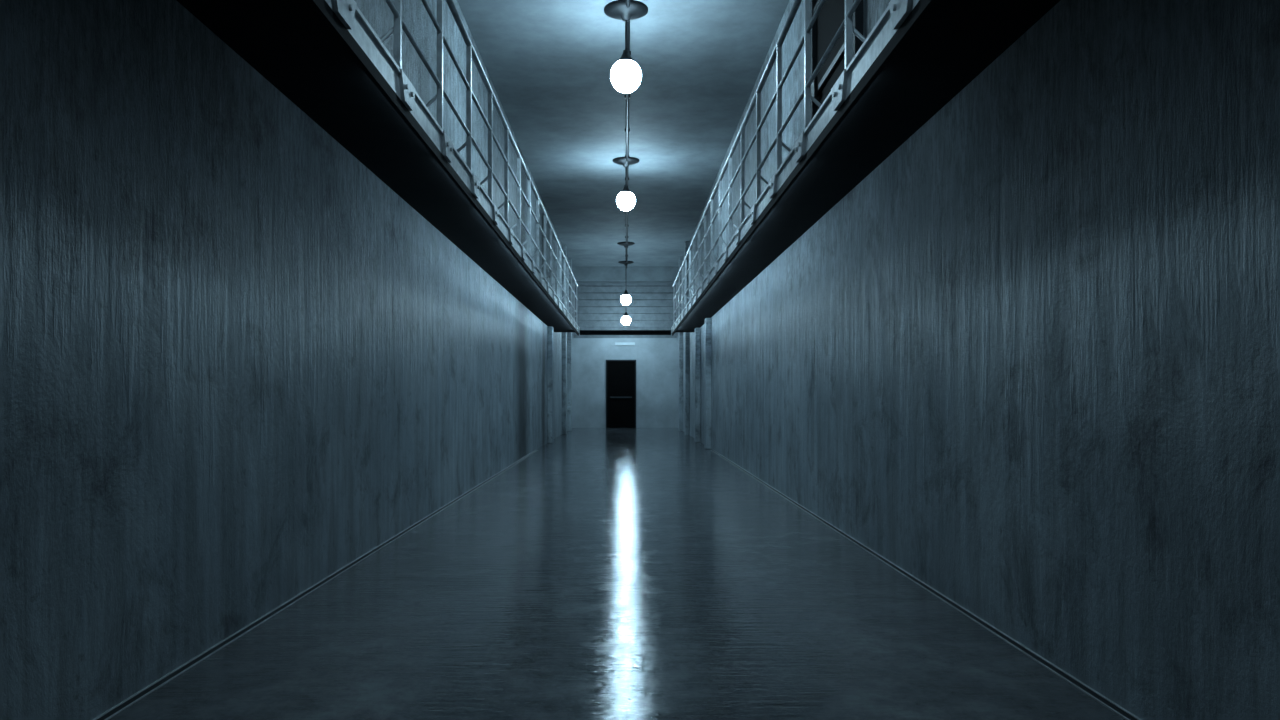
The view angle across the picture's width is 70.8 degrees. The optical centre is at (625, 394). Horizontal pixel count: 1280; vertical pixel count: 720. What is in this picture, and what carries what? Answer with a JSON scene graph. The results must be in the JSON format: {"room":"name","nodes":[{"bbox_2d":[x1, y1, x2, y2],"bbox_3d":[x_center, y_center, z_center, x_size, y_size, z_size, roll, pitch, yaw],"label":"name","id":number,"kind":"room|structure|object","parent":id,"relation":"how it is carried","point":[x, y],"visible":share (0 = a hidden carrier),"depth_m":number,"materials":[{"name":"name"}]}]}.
{"room":"prison interior","nodes":[
{"label":"prison interior","id":0,"kind":"room"},
{"bbox_2d":[0,0,561,719],"bbox_3d":[-1.925,-1.550,13.000,0.250,5.300,34.500,0,0,0],"label":"wall","id":1,"kind":"structure","parent":0,"point":[237,364],"depth_m":3.79,"materials":[{"name":"concrete"}]},
{"bbox_2d":[93,450,537,719],"bbox_3d":[-1.776,1.097,7.000,0.047,0.005,22.000,0,0,0],"label":"trim","id":2,"kind":"structure","parent":1,"relation":"attached to","point":[136,697],"depth_m":4.24,"materials":[{"name":"paint"}]},
{"bbox_2d":[177,0,579,335],"bbox_3d":[-1.479,-1.600,9.295,0.642,0.200,26.810,0,0,0],"label":"catwalk","id":3,"kind":"object","parent":1,"relation":"attached to","point":[324,56],"visible":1,"depth_m":5.01,"materials":[{"name":"paint"}]},
{"bbox_2d":[380,0,577,322],"bbox_3d":[-1.369,-2.232,9.350,0.378,1.083,26.700,0,0,0],"label":"guard railing","id":4,"kind":"object","parent":3,"relation":"on","point":[396,8],"visible":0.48,"depth_m":7.96,"materials":[{"name":"metal"}]},
{"bbox_2d":[580,330,670,334],"bbox_3d":[-0.015,-1.570,22.650,2.290,0.120,0.100,0,0,0],"label":"tie beam","id":5,"kind":"structure","parent":3,"relation":"attached to","point":[582,332],"depth_m":22.60,"materials":[{"name":"metal"}]},
{"bbox_2d":[547,326,553,442],"bbox_3d":[-1.740,-0.235,20.750,0.120,2.670,0.300,0,0,0],"label":"pilaster","id":6,"kind":"object","parent":1,"relation":"attached to","point":[550,330],"visible":1,"depth_m":20.60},
{"bbox_2d":[562,245,566,433],"bbox_3d":[-1.740,-1.550,25.350,0.120,5.300,0.300,0,0,0],"label":"pilaster","id":7,"kind":"object","parent":1,"relation":"attached to","point":[564,248],"visible":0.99,"depth_m":25.20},
{"bbox_2d":[567,258,571,430],"bbox_3d":[-1.740,-1.550,27.750,0.120,5.300,0.300,0,0,0],"label":"pilaster","id":8,"kind":"object","parent":1,"relation":"attached to","point":[569,334],"visible":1,"depth_m":27.60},
{"bbox_2d":[109,428,1124,719],"bbox_3d":[-0.030,1.200,13.000,4.040,0.200,34.500,0,0,0],"label":"floor","id":9,"kind":"structure","parent":0,"point":[605,573],"depth_m":4.31,"materials":[{"name":"concrete"}]},
{"bbox_2d":[457,0,788,266],"bbox_3d":[-0.030,-4.300,13.000,4.040,0.200,34.500,0,0,0],"label":"ceiling","id":10,"kind":"structure","parent":0,"point":[549,64],"depth_m":12.92,"materials":[{"name":"paint"}]},
{"bbox_2d":[604,0,647,92],"bbox_3d":[0.000,-3.747,9.800,0.480,0.907,0.480,0,0,0],"label":"pendant lamp","id":11,"kind":"object","parent":10,"relation":"hanging from","point":[625,75],"visible":1,"depth_m":9.70,"materials":[{"name":"glass"}]},
{"bbox_2d":[613,157,638,210],"bbox_3d":[0.000,-3.747,16.100,0.480,0.907,0.480,0,0,0],"label":"pendant lamp","id":12,"kind":"object","parent":10,"relation":"hanging from","point":[625,199],"visible":1,"depth_m":16.00,"materials":[{"name":"glass"}]},
{"bbox_2d":[617,242,634,304],"bbox_3d":[0.000,-3.337,24.900,0.480,1.725,0.480,0,0,0],"label":"pendant lamp","id":13,"kind":"object","parent":10,"relation":"hanging from","point":[625,299],"visible":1,"depth_m":24.80,"materials":[{"name":"glass"}]},
{"bbox_2d":[618,261,633,324],"bbox_3d":[0.000,-3.197,28.400,0.480,2.005,0.480,0,0,0],"label":"pendant lamp","id":14,"kind":"object","parent":10,"relation":"hanging from","point":[625,320],"visible":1,"depth_m":28.30,"materials":[{"name":"glass"}]},
{"bbox_2d":[625,0,630,267],"bbox_3d":[0.020,-4.173,12.750,0.080,0.054,33.500,0,0,0],"label":"conduit","id":15,"kind":"object","parent":10,"relation":"hanging from","point":[627,96],"depth_m":13.93,"materials":[{"name":"grey metal"}]},
{"bbox_2d":[572,283,677,427],"bbox_3d":[-0.030,-1.550,30.125,3.540,5.300,0.250,0,0,0],"label":"wall","id":16,"kind":"structure","parent":0,"point":[656,359],"depth_m":30.00,"materials":[{"name":"paint"}]},
{"bbox_2d":[606,360,635,427],"bbox_3d":[-0.167,-0.037,29.955,1.013,2.273,0.090,0,0,0],"label":"door","id":17,"kind":"structure","parent":16,"relation":"in","point":[620,374],"depth_m":29.97,"materials":[{"name":"paint"}]},
{"bbox_2d":[573,283,676,337],"bbox_3d":[-0.030,-2.815,29.965,3.440,1.830,0.070,0,0,0],"label":"walkway railing","id":18,"kind":"object","parent":16,"relation":"attached to","point":[599,305],"visible":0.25,"depth_m":29.97,"materials":[{"name":"metal"}]},
{"bbox_2d":[615,342,634,345],"bbox_3d":[-0.033,-1.700,29.968,0.660,0.100,0.065,0,0,0],"label":"exit sign","id":19,"kind":"object","parent":16,"relation":"attached to","point":[616,343],"visible":1,"depth_m":29.94,"materials":[{"name":"paint"}]},
{"bbox_2d":[572,267,678,282],"bbox_3d":[-0.030,-3.975,29.750,3.540,0.450,0.500,0,0,0],"label":"trim","id":20,"kind":"structure","parent":16,"relation":"attached to","point":[581,274],"depth_m":29.50,"materials":[{"name":"paint"}]},
{"bbox_2d":[678,0,1279,719],"bbox_3d":[1.865,-1.550,13.000,0.250,5.300,34.500,0,0,0],"label":"wall","id":21,"kind":"structure","parent":0,"point":[1028,363],"depth_m":3.56,"materials":[{"name":"concrete"}]},
{"bbox_2d":[679,257,682,430],"bbox_3d":[1.680,-1.550,27.550,0.120,5.300,0.300,0,0,0],"label":"pilaster","id":22,"kind":"object","parent":21,"relation":"attached to","point":[680,258],"visible":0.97,"depth_m":27.40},
{"bbox_2d":[685,241,689,434],"bbox_3d":[1.680,-1.550,24.750,0.120,5.300,0.300,0,0,0],"label":"pilaster","id":23,"kind":"object","parent":21,"relation":"attached to","point":[687,243],"visible":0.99,"depth_m":24.60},
{"bbox_2d":[694,328,700,441],"bbox_3d":[1.680,-0.235,21.150,0.120,2.670,0.300,0,0,0],"label":"pilaster","id":24,"kind":"object","parent":21,"relation":"attached to","point":[697,331],"visible":1,"depth_m":21.00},
{"bbox_2d":[704,318,711,448],"bbox_3d":[1.680,-0.235,18.450,0.120,2.670,0.300,0,0,0],"label":"pilaster","id":25,"kind":"object","parent":21,"relation":"attached to","point":[708,321],"visible":1,"depth_m":18.30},
{"bbox_2d":[811,0,862,119],"bbox_3d":[1.700,-2.730,7.400,0.080,2.100,1.600,0,0,0],"label":"door","id":26,"kind":"structure","parent":21,"relation":"in","point":[831,16],"depth_m":7.64,"materials":[{"name":"paint"}]},
{"bbox_2d":[671,0,1059,335],"bbox_3d":[1.434,-1.600,9.295,0.612,0.200,26.810,0,0,0],"label":"catwalk","id":27,"kind":"object","parent":21,"relation":"attached to","point":[919,55],"visible":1,"depth_m":5.01,"materials":[{"name":"paint"}]},
{"bbox_2d":[673,0,865,323],"bbox_3d":[1.339,-2.232,9.350,0.378,1.083,26.700,0,0,0],"label":"guard railing","id":28,"kind":"object","parent":27,"relation":"on","point":[850,7],"visible":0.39,"depth_m":7.84,"materials":[{"name":"metal"}]},
{"bbox_2d":[711,450,1141,719],"bbox_3d":[1.716,1.097,7.000,0.047,0.005,22.000,0,0,0],"label":"trim","id":29,"kind":"structure","parent":21,"relation":"attached to","point":[1086,689],"depth_m":4.23,"materials":[{"name":"paint"}]}
]}

